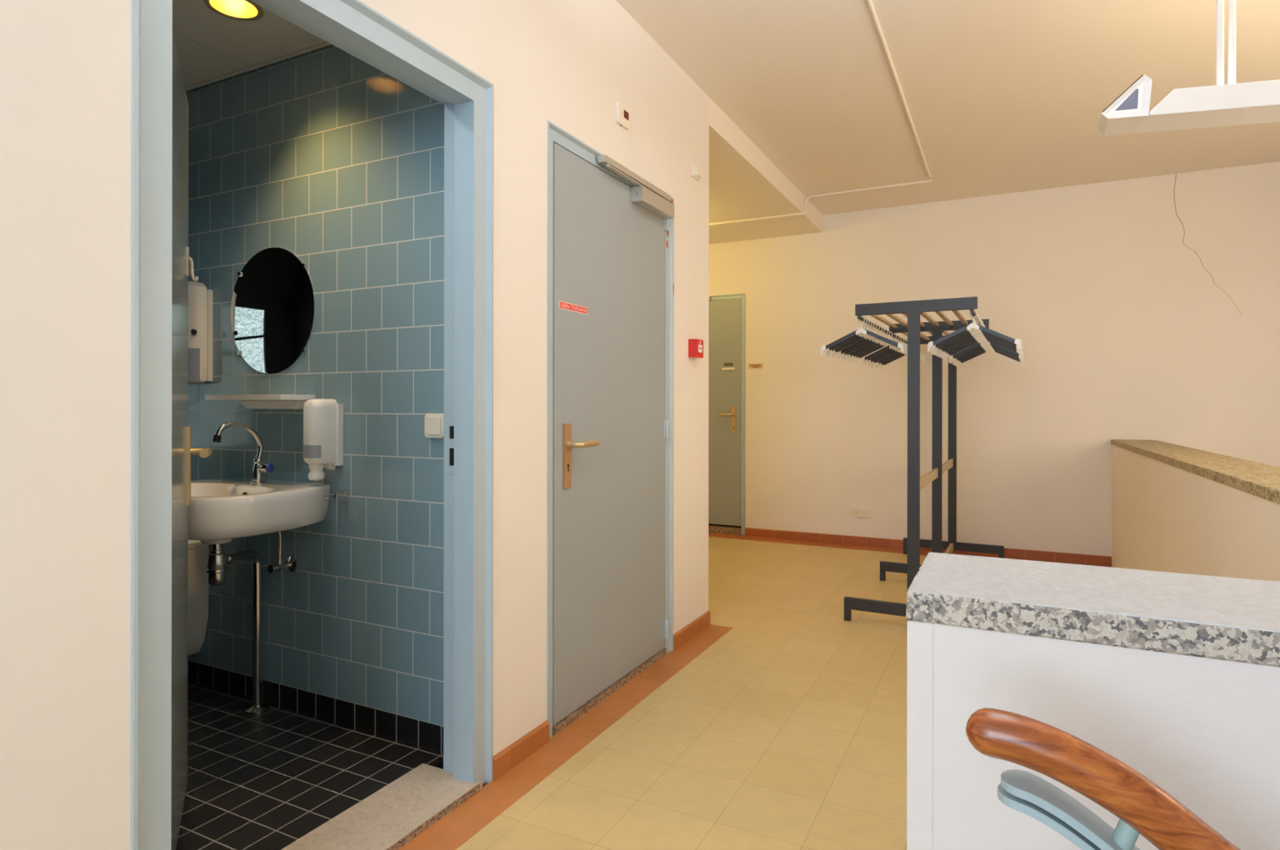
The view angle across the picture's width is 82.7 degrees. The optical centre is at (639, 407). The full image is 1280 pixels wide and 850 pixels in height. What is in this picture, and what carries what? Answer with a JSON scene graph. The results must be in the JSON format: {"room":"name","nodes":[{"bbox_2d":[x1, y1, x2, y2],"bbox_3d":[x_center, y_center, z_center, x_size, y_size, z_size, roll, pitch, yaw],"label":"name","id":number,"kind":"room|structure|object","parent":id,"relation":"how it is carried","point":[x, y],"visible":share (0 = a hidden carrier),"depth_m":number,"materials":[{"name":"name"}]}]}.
{"room":"office building hallway","nodes":[
{"label":"office building hallway","id":0,"kind":"room"},
{"bbox_2d":[172,0,325,87],"bbox_3d":[-1.958,-1.372,2.227,2.290,0.020,1.600,0,0,27],"label":"ceiling","id":1,"kind":"structure","parent":0,"point":[210,44],"depth_m":2.69,"materials":[{"name":"white paint"}]},
{"bbox_2d":[203,0,263,21],"bbox_3d":[-1.378,-1.409,2.465,0.180,0.104,0.180,0,0,27],"label":"recessed light","id":2,"kind":"object","parent":1,"relation":"in","point":[245,10],"visible":0.94,"depth_m":2.52,"materials":[{"name":"yellow glass"}]},
{"bbox_2d":[186,44,444,726],"bbox_3d":[-1.619,-0.067,3.031,2.410,2.900,0.120,0,0,27],"label":"tiled wall","id":3,"kind":"structure","parent":0,"point":[322,156],"depth_m":2.71,"materials":[{"name":"blue tile"}]},
{"bbox_2d":[187,539,208,655],"bbox_3d":[-1.986,0.798,3.039,0.290,0.490,0.190,0,0,27],"label":"waste bin","id":4,"kind":"object","parent":3,"relation":"attached to","point":[197,552],"visible":0.18,"depth_m":3.03,"materials":[{"name":"white plastic"}]},
{"bbox_2d":[188,280,213,382],"bbox_3d":[-1.958,-0.316,3.086,0.325,0.427,0.087,0,0,27],"label":"dispenser","id":5,"kind":"object","parent":3,"relation":"attached to","point":[200,299],"visible":0.36,"depth_m":3.02,"materials":[{"name":"beige plastic"}]},
{"bbox_2d":[185,40,331,91],"bbox_3d":[-1.601,-1.369,2.932,2.290,0.026,0.018,0,0,27],"label":"trim","id":6,"kind":"structure","parent":3,"relation":"attached to","point":[326,43],"depth_m":2.88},
{"bbox_2d":[187,477,329,544],"bbox_3d":[-1.521,0.387,2.618,0.672,0.198,0.526,0,0,27],"label":"basin","id":7,"kind":"object","parent":3,"relation":"attached to","point":[220,510],"visible":0.72,"depth_m":2.47,"materials":[{"name":"white ceramic"}]},
{"bbox_2d":[206,543,269,714],"bbox_3d":[-1.506,0.834,2.734,0.083,0.698,0.304,0,0,4],"label":"trap","id":8,"kind":"object","parent":7,"relation":"attached to","point":[218,560],"visible":0.98,"depth_m":2.83,"materials":[{"name":"silver metal"}]},
{"bbox_2d":[212,421,274,484],"bbox_3d":[-1.459,0.171,2.679,0.107,0.236,0.201,0,0,27],"label":"faucet","id":9,"kind":"object","parent":7,"relation":"on","point":[259,468],"visible":1,"depth_m":2.73,"materials":[{"name":"silver metal"}]},
{"bbox_2d":[250,457,266,484],"bbox_3d":[-1.450,0.241,2.758,0.052,0.095,0.052,0,0,27],"label":"tap","id":10,"kind":"object","parent":9,"relation":"on","point":[257,474],"depth_m":2.74,"materials":[{"name":"silver metal"}]},
{"bbox_2d":[204,394,315,408],"bbox_3d":[-1.468,-0.021,2.802,0.442,0.054,0.149,0,0,27],"label":"wall shelf","id":11,"kind":"object","parent":3,"relation":"attached to","point":[248,401],"visible":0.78,"depth_m":2.75,"materials":[{"name":"white plastic"}]},
{"bbox_2d":[231,247,315,373],"bbox_3d":[-1.463,-0.383,2.879,0.500,0.500,0.009,0,0,27],"label":"mirror","id":12,"kind":"object","parent":3,"relation":"attached to","point":[273,304],"visible":1,"depth_m":2.87,"materials":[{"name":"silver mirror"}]},
{"bbox_2d":[267,531,297,573],"bbox_3d":[-1.375,0.529,2.786,0.060,0.222,0.094,0,0,27],"label":"angle valve","id":13,"kind":"object","parent":3,"relation":"attached to","point":[291,564],"visible":0.91,"depth_m":2.78,"materials":[{"name":"silver metal"}]},
{"bbox_2d":[187,660,443,754],"bbox_3d":[-1.590,1.137,2.957,2.292,0.093,0.024,0,0,27],"label":"baseboard","id":14,"kind":"structure","parent":3,"relation":"attached to","point":[399,728],"depth_m":2.73,"materials":[{"name":"black tile"}]},
{"bbox_2d":[302,399,343,479],"bbox_3d":[-1.177,0.119,2.675,0.110,0.298,0.114,0,0,27],"label":"soap dispenser","id":15,"kind":"object","parent":3,"relation":"attached to","point":[323,419],"visible":1,"depth_m":2.64,"materials":[{"name":"white plastic"}]},
{"bbox_2d":[323,489,348,502],"bbox_3d":[-1.118,0.328,2.666,0.048,0.040,0.075,0,0,27],"label":"wall hook","id":16,"kind":"object","parent":3,"relation":"attached to","point":[343,495],"visible":1,"depth_m":2.67,"materials":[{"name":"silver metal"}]},
{"bbox_2d":[424,413,444,438],"bbox_3d":[-0.704,0.064,2.491,0.086,0.084,0.015,0,0,27],"label":"light switch","id":17,"kind":"object","parent":3,"relation":"attached to","point":[433,423],"visible":0.92,"depth_m":2.48,"materials":[{"name":"beige plastic"}]},
{"bbox_2d":[0,0,709,849],"bbox_3d":[-1.074,0.544,1.278,0.150,4.480,6.110,0,0,27],"label":"wall","id":18,"kind":"structure","parent":0,"point":[66,66],"depth_m":1.32,"materials":[{"name":"beige paint"}]},
{"bbox_2d":[132,0,493,849],"bbox_3d":[-1.085,0.080,2.022,0.852,2.207,1.060,0,0,27],"label":"door","id":19,"kind":"structure","parent":18,"relation":"in","point":[162,451],"depth_m":1.99,"materials":[{"name":"blue paint"}]},
{"bbox_2d":[493,720,549,781],"bbox_3d":[-1.355,1.146,0.546,0.012,0.074,4.551,0,0,27],"label":"baseboard","id":20,"kind":"structure","parent":18,"relation":"attached to","point":[525,746],"depth_m":2.42,"materials":[{"name":"ceramic"}]},
{"bbox_2d":[546,120,674,737],"bbox_3d":[-0.082,0.085,3.061,0.126,2.201,1.085,0,0,27],"label":"door","id":21,"kind":"structure","parent":18,"relation":"in","point":[611,230],"depth_m":2.93,"materials":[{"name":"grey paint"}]},
{"bbox_2d":[615,101,630,129],"bbox_3d":[-0.071,-1.231,3.072,0.016,0.092,0.109,0,0,27],"label":"panel","id":22,"kind":"object","parent":18,"relation":"attached to","point":[622,112],"visible":1,"depth_m":3.06,"materials":[{"name":"beige plastic"}]},
{"bbox_2d":[673,610,710,650],"bbox_3d":[0.272,1.148,3.755,0.012,0.074,0.477,0,0,27],"label":"baseboard","id":23,"kind":"structure","parent":18,"relation":"attached to","point":[689,631],"depth_m":3.73,"materials":[{"name":"wood"}]},
{"bbox_2d":[688,338,703,358],"bbox_3d":[0.289,-0.302,3.748,0.050,0.092,0.092,0,0,27],"label":"fire alarm","id":24,"kind":"object","parent":18,"relation":"attached to","point":[695,346],"visible":1,"depth_m":3.71,"materials":[{"name":"red plastic"}]},
{"bbox_2d":[691,162,702,180],"bbox_3d":[0.297,-1.226,3.780,0.030,0.068,0.086,0,0,27],"label":"wall sensor","id":25,"kind":"object","parent":18,"relation":"attached to","point":[696,171],"visible":1,"depth_m":3.75,"materials":[{"name":"beige plastic"}]},
{"bbox_2d":[176,532,1111,849],"bbox_3d":[-0.694,1.284,2.615,5.000,0.202,8.840,0,0,27],"label":"floor","id":26,"kind":"structure","parent":0,"point":[788,731],"depth_m":2.50,"materials":[{"name":"tile"}]},
{"bbox_2d":[280,763,482,849],"bbox_3d":[-0.815,1.197,1.884,0.246,0.074,0.960,0,0,27],"label":"threshold","id":27,"kind":"object","parent":26,"relation":"on","point":[394,815],"visible":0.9,"depth_m":2.08,"materials":[{"name":"stone"}]},
{"bbox_2d":[552,648,666,735],"bbox_3d":[-0.154,1.195,3.083,0.141,0.080,0.965,0,0,27],"label":"threshold","id":28,"kind":"object","parent":26,"relation":"on","point":[579,712],"visible":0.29,"depth_m":2.96,"materials":[{"name":"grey stone"}]},
{"bbox_2d":[708,524,741,534],"bbox_3d":[0.606,1.180,6.984,0.806,0.112,0.152,0,0,27],"label":"threshold","id":29,"kind":"object","parent":26,"relation":"on","point":[712,528],"visible":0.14,"depth_m":6.81,"materials":[{"name":"brown stone"}]},
{"bbox_2d":[844,296,1004,621],"bbox_3d":[1.961,0.311,4.802,0.728,1.754,2.123,0,0,28],"label":"coat rack","id":30,"kind":"object","parent":26,"relation":"on","point":[912,309],"visible":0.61,"depth_m":4.15,"materials":[{"name":"black metal"}]},
{"bbox_2d":[836,323,879,359],"bbox_3d":[1.408,-0.403,4.374,0.444,0.208,0.018,-1,0,30],"label":"clothes hanger","id":31,"kind":"object","parent":30,"relation":"hanging from","point":[851,347],"visible":0.54,"depth_m":4.43,"materials":[{"name":"white plastic"}]},
{"bbox_2d":[840,324,881,359],"bbox_3d":[1.451,-0.403,4.453,0.444,0.208,0.018,-1,0,29],"label":"clothes hanger","id":32,"kind":"object","parent":30,"relation":"hanging from","point":[873,339],"visible":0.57,"depth_m":4.50,"materials":[{"name":"white plastic"}]},
{"bbox_2d":[821,316,903,355],"bbox_3d":[1.237,-0.404,4.063,0.444,0.208,0.018,0,0,27],"label":"clothes hanger","id":33,"kind":"object","parent":30,"relation":"hanging from","point":[860,330],"visible":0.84,"depth_m":4.06,"materials":[{"name":"white plastic"}]},
{"bbox_2d":[842,325,884,359],"bbox_3d":[1.492,-0.403,4.533,0.444,0.208,0.018,1,0,30],"label":"clothes hanger","id":34,"kind":"object","parent":30,"relation":"hanging from","point":[876,340],"visible":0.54,"depth_m":4.57,"materials":[{"name":"white plastic"}]},
{"bbox_2d":[824,317,905,355],"bbox_3d":[1.271,-0.404,4.124,0.444,0.208,0.018,0,0,27],"label":"clothes hanger","id":35,"kind":"object","parent":30,"relation":"hanging from","point":[861,333],"visible":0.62,"depth_m":4.16,"materials":[{"name":"white plastic"}]},
{"bbox_2d":[845,327,886,360],"bbox_3d":[1.531,-0.403,4.603,0.444,0.208,0.018,0,0,30],"label":"clothes hanger","id":36,"kind":"object","parent":30,"relation":"hanging from","point":[878,341],"visible":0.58,"depth_m":4.65,"materials":[{"name":"white plastic"}]},
{"bbox_2d":[832,321,900,357],"bbox_3d":[1.368,-0.403,4.305,0.444,0.208,0.018,1,1,29],"label":"clothes hanger","id":37,"kind":"object","parent":30,"relation":"hanging from","point":[873,322],"visible":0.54,"depth_m":4.32,"materials":[{"name":"white plastic"}]},
{"bbox_2d":[826,319,906,356],"bbox_3d":[1.302,-0.403,4.181,0.444,0.208,0.018,0,0,27],"label":"clothes hanger","id":38,"kind":"object","parent":30,"relation":"hanging from","point":[864,335],"visible":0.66,"depth_m":4.21,"materials":[{"name":"white plastic"}]},
{"bbox_2d":[831,320,907,357],"bbox_3d":[1.337,-0.403,4.242,0.444,0.208,0.018,-1,-1,29],"label":"clothes hanger","id":39,"kind":"object","parent":30,"relation":"hanging from","point":[866,335],"visible":0.5,"depth_m":4.29,"materials":[{"name":"white plastic"}]},
{"bbox_2d":[848,328,921,361],"bbox_3d":[1.583,-0.403,4.700,0.444,0.208,0.018,0,0,27],"label":"clothes hanger","id":40,"kind":"object","parent":30,"relation":"hanging from","point":[882,342],"visible":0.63,"depth_m":4.73,"materials":[{"name":"white plastic"}]},
{"bbox_2d":[852,329,923,362],"bbox_3d":[1.621,-0.403,4.770,0.444,0.208,0.018,0,0,30],"label":"clothes hanger","id":41,"kind":"object","parent":30,"relation":"hanging from","point":[884,344],"visible":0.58,"depth_m":4.82,"materials":[{"name":"white plastic"}]},
{"bbox_2d":[854,331,924,363],"bbox_3d":[1.668,-0.403,4.858,0.444,0.208,0.018,1,0,27],"label":"clothes hanger","id":42,"kind":"object","parent":30,"relation":"hanging from","point":[886,344],"visible":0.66,"depth_m":4.89,"materials":[{"name":"white plastic"}]},
{"bbox_2d":[875,339,907,368],"bbox_3d":[2.002,-0.403,5.474,0.444,0.208,0.018,1,1,30],"label":"clothes hanger","id":43,"kind":"object","parent":30,"relation":"hanging from","point":[897,353],"visible":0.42,"depth_m":5.53,"materials":[{"name":"white plastic"}]},
{"bbox_2d":[877,342,907,368],"bbox_3d":[2.051,-0.403,5.561,0.444,0.208,0.018,0,0,27],"label":"clothes hanger","id":44,"kind":"object","parent":30,"relation":"hanging from","point":[900,354],"visible":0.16,"depth_m":5.62,"materials":[{"name":"white plastic"}]},
{"bbox_2d":[880,353,907,368],"bbox_3d":[2.098,-0.402,5.649,0.444,0.208,0.018,0,0,29],"label":"clothes hanger","id":45,"kind":"object","parent":30,"relation":"hanging from","point":[906,353],"visible":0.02,"depth_m":5.71,"materials":[{"name":"white plastic"}]},
{"bbox_2d":[860,333,928,364],"bbox_3d":[1.750,-0.403,5.008,0.444,0.208,0.018,0,0,30],"label":"clothes hanger","id":46,"kind":"object","parent":30,"relation":"hanging from","point":[863,358],"visible":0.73,"depth_m":5.05,"materials":[{"name":"white plastic"}]},
{"bbox_2d":[863,334,930,364],"bbox_3d":[1.802,-0.403,5.105,0.444,0.208,0.018,1,0,27],"label":"clothes hanger","id":47,"kind":"object","parent":30,"relation":"hanging from","point":[893,348],"visible":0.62,"depth_m":5.14,"materials":[{"name":"white plastic"}]},
{"bbox_2d":[866,336,932,366],"bbox_3d":[1.851,-0.403,5.192,0.444,0.208,0.018,0,0,30],"label":"clothes hanger","id":48,"kind":"object","parent":30,"relation":"hanging from","point":[868,362],"visible":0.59,"depth_m":5.24,"materials":[{"name":"white plastic"}]},
{"bbox_2d":[869,337,932,367],"bbox_3d":[1.899,-0.403,5.279,0.444,0.208,0.018,-1,0,28],"label":"clothes hanger","id":49,"kind":"object","parent":30,"relation":"hanging from","point":[898,350],"visible":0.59,"depth_m":5.33,"materials":[{"name":"white plastic"}]},
{"bbox_2d":[871,338,930,367],"bbox_3d":[1.944,-0.403,5.368,0.444,0.208,0.018,1,0,28],"label":"clothes hanger","id":50,"kind":"object","parent":30,"relation":"hanging from","point":[896,352],"visible":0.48,"depth_m":5.40,"materials":[{"name":"white plastic"}]},
{"bbox_2d":[927,311,1020,351],"bbox_3d":[1.748,-0.403,3.814,0.444,0.208,0.018,1,0,28],"label":"clothes hanger","id":51,"kind":"object","parent":30,"relation":"hanging from","point":[1017,341],"visible":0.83,"depth_m":3.81,"materials":[{"name":"white plastic"}]},
{"bbox_2d":[930,313,1022,353],"bbox_3d":[1.788,-0.403,3.883,0.444,0.208,0.018,-1,-1,28],"label":"clothes hanger","id":52,"kind":"object","parent":30,"relation":"hanging from","point":[976,317],"visible":0.52,"depth_m":3.92,"materials":[{"name":"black plastic"}]},
{"bbox_2d":[932,315,1022,354],"bbox_3d":[1.827,-0.403,3.954,0.444,0.208,0.018,-1,-1,27],"label":"clothes hanger","id":53,"kind":"object","parent":30,"relation":"hanging from","point":[973,331],"visible":0.42,"depth_m":3.97,"materials":[{"name":"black plastic"}]},
{"bbox_2d":[933,317,1022,355],"bbox_3d":[1.869,-0.403,4.033,0.444,0.208,0.018,0,0,27],"label":"clothes hanger","id":54,"kind":"object","parent":30,"relation":"hanging from","point":[975,331],"visible":0.28,"depth_m":4.03,"materials":[{"name":"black plastic"}]},
{"bbox_2d":[935,319,1022,355],"bbox_3d":[1.911,-0.403,4.113,0.444,0.208,0.018,0,0,28],"label":"clothes hanger","id":55,"kind":"object","parent":30,"relation":"hanging from","point":[975,333],"visible":0.36,"depth_m":4.11,"materials":[{"name":"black plastic"}]},
{"bbox_2d":[937,320,1022,356],"bbox_3d":[1.954,-0.403,4.192,0.444,0.208,0.018,0,0,29],"label":"clothes hanger","id":56,"kind":"object","parent":30,"relation":"hanging from","point":[976,335],"visible":0.34,"depth_m":4.22,"materials":[{"name":"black plastic"}]},
{"bbox_2d":[939,321,1022,356],"bbox_3d":[2.000,-0.403,4.280,0.444,0.208,0.018,1,1,27],"label":"clothes hanger","id":57,"kind":"object","parent":30,"relation":"hanging from","point":[977,336],"visible":0.31,"depth_m":4.27,"materials":[{"name":"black plastic"}]},
{"bbox_2d":[940,324,1022,358],"bbox_3d":[2.053,-0.403,4.377,0.444,0.208,0.018,1,1,29],"label":"clothes hanger","id":58,"kind":"object","parent":30,"relation":"hanging from","point":[980,337],"visible":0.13,"depth_m":4.40,"materials":[{"name":"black plastic"}]},
{"bbox_2d":[942,325,1022,359],"bbox_3d":[2.106,-0.402,4.473,0.444,0.208,0.018,0,0,26],"label":"clothes hanger","id":59,"kind":"object","parent":30,"relation":"hanging from","point":[980,339],"visible":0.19,"depth_m":4.50,"materials":[{"name":"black plastic"}]},
{"bbox_2d":[945,339,1023,360],"bbox_3d":[2.155,-0.402,4.561,0.444,0.208,0.018,0,0,29],"label":"clothes hanger","id":60,"kind":"object","parent":30,"relation":"hanging from","point":[981,340],"visible":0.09,"depth_m":4.60,"materials":[{"name":"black plastic"}]},
{"bbox_2d":[948,341,1023,363],"bbox_3d":[2.250,-0.402,4.736,0.444,0.208,0.018,-1,0,29],"label":"clothes hanger","id":61,"kind":"object","parent":30,"relation":"hanging from","point":[980,344],"visible":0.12,"depth_m":4.76,"materials":[{"name":"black plastic"}]},
{"bbox_2d":[949,343,1023,363],"bbox_3d":[2.301,-0.402,4.834,0.444,0.208,0.018,1,0,29],"label":"clothes hanger","id":62,"kind":"object","parent":30,"relation":"hanging from","point":[1015,354],"visible":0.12,"depth_m":4.81,"materials":[{"name":"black plastic"}]},
{"bbox_2d":[951,344,1023,364],"bbox_3d":[2.358,-0.402,4.939,0.444,0.208,0.018,1,0,28],"label":"clothes hanger","id":63,"kind":"object","parent":30,"relation":"hanging from","point":[985,345],"visible":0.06,"depth_m":4.96,"materials":[{"name":"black plastic"}]},
{"bbox_2d":[953,346,1024,364],"bbox_3d":[2.416,-0.402,5.044,0.444,0.208,0.018,0,0,27],"label":"clothes hanger","id":64,"kind":"object","parent":30,"relation":"hanging from","point":[992,348],"visible":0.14,"depth_m":5.08,"materials":[{"name":"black plastic"}]},
{"bbox_2d":[955,347,1024,365],"bbox_3d":[2.473,-0.402,5.150,0.444,0.208,0.018,0,0,27],"label":"clothes hanger","id":65,"kind":"object","parent":30,"relation":"hanging from","point":[980,350],"visible":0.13,"depth_m":5.17,"materials":[{"name":"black plastic"}]},
{"bbox_2d":[955,348,1024,366],"bbox_3d":[2.530,-0.402,5.255,0.444,0.208,0.018,0,0,28],"label":"clothes hanger","id":66,"kind":"object","parent":30,"relation":"hanging from","point":[993,350],"visible":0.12,"depth_m":5.28,"materials":[{"name":"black plastic"}]},
{"bbox_2d":[957,349,1024,367],"bbox_3d":[2.587,-0.402,5.361,0.444,0.208,0.018,1,0,28],"label":"clothes hanger","id":67,"kind":"object","parent":30,"relation":"hanging from","point":[989,349],"visible":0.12,"depth_m":5.38,"materials":[{"name":"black plastic"}]},
{"bbox_2d":[906,551,1279,849],"bbox_3d":[1.615,1.512,0.444,2.717,2.551,0.286,0,0,27],"label":"parapet","id":68,"kind":"object","parent":26,"relation":"on","point":[1175,677],"visible":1,"depth_m":0.86,"materials":[{"name":"white paint"}]},
{"bbox_2d":[708,97,822,244],"bbox_3d":[-0.305,-1.695,5.930,2.990,0.300,2.880,0,0,27],"label":"ceiling","id":69,"kind":"structure","parent":0,"point":[744,183],"depth_m":5.32,"materials":[{"name":"beige paint"}]},
{"bbox_2d":[616,0,1279,214],"bbox_3d":[1.424,-1.768,1.544,4.360,0.150,9.140,0,0,27],"label":"ceiling","id":70,"kind":"structure","parent":0,"point":[1002,96],"depth_m":3.77,"materials":[{"name":"beige paint"}]},
{"bbox_2d":[708,0,932,225],"bbox_3d":[-1.235,-1.615,2.763,3.694,0.172,7.810,0,0,27],"label":"duct","id":71,"kind":"object","parent":70,"relation":"attached to","point":[869,2],"visible":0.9,"depth_m":4.78,"materials":[{"name":"beige paint"}]},
{"bbox_2d":[1097,0,1279,135],"bbox_3d":[2.643,-1.339,2.320,2.140,0.704,0.173,0,0,14],"label":"pendant lamp","id":72,"kind":"object","parent":70,"relation":"hanging from","point":[1231,104],"visible":1,"depth_m":2.46,"materials":[{"name":"white metal"}]},
{"bbox_2d":[1129,103,1279,133],"bbox_3d":[2.716,-0.991,2.303,1.990,0.008,0.170,0,0,14],"label":"ceiling light","id":73,"kind":"object","parent":72,"relation":"on","point":[1191,116],"depth_m":2.47,"materials":[{"name":"white metal"}]},
{"bbox_2d":[708,161,1279,556],"bbox_3d":[2.365,0.548,6.104,7.300,4.480,0.151,0,0,27],"label":"wall","id":74,"kind":"structure","parent":0,"point":[1144,308],"depth_m":5.70,"materials":[{"name":"beige paint"}]},
{"bbox_2d":[708,293,745,534],"bbox_3d":[0.577,0.066,6.924,0.890,2.240,0.126,0,0,27],"label":"door","id":75,"kind":"structure","parent":74,"relation":"in","point":[726,313],"depth_m":6.81,"materials":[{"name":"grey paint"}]},
{"bbox_2d":[748,363,762,368],"bbox_3d":[1.061,-0.380,6.678,0.132,0.044,0.006,0,0,27],"label":"wall sign","id":76,"kind":"object","parent":74,"relation":"attached to","point":[750,365],"visible":1,"depth_m":6.67,"materials":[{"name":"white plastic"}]},
{"bbox_2d":[850,506,869,517],"bbox_3d":[1.892,0.903,6.253,0.157,0.080,0.012,0,0,27],"label":"wall socket","id":77,"kind":"object","parent":74,"relation":"attached to","point":[855,511],"visible":1,"depth_m":6.25,"materials":[{"name":"beige plastic"}]},
{"bbox_2d":[744,527,1111,566],"bbox_3d":[2.247,1.151,6.074,2.860,0.074,0.012,0,0,27],"label":"baseboard","id":78,"kind":"structure","parent":74,"relation":"attached to","point":[1100,560],"depth_m":6.11,"materials":[{"name":"wood"}]},
{"bbox_2d":[1111,439,1279,581],"bbox_3d":[2.476,1.513,3.065,0.280,2.551,5.171,0,0,27],"label":"wall","id":79,"kind":"structure","parent":0,"point":[1176,508],"depth_m":3.12,"materials":[{"name":"beige paint"}]},
{"bbox_3d":[2.078,2.863,1.210,2.580,0.150,8.840,0,0,27],"label":"floor","id":80,"kind":"structure","parent":0,"visible":0},
{"bbox_3d":[1.106,2.072,-0.180,2.100,1.430,1.281,0,0,27],"label":"staircase","id":81,"kind":"structure","parent":80,"relation":"on","visible":0},
{"bbox_2d":[965,707,1240,849],"bbox_3d":[1.010,1.165,0.362,1.550,1.744,0.045,0,0,27],"label":"handrail","id":82,"kind":"object","parent":81,"relation":"on","point":[1142,806],"visible":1,"depth_m":0.66,"materials":[{"name":"brown wood"}]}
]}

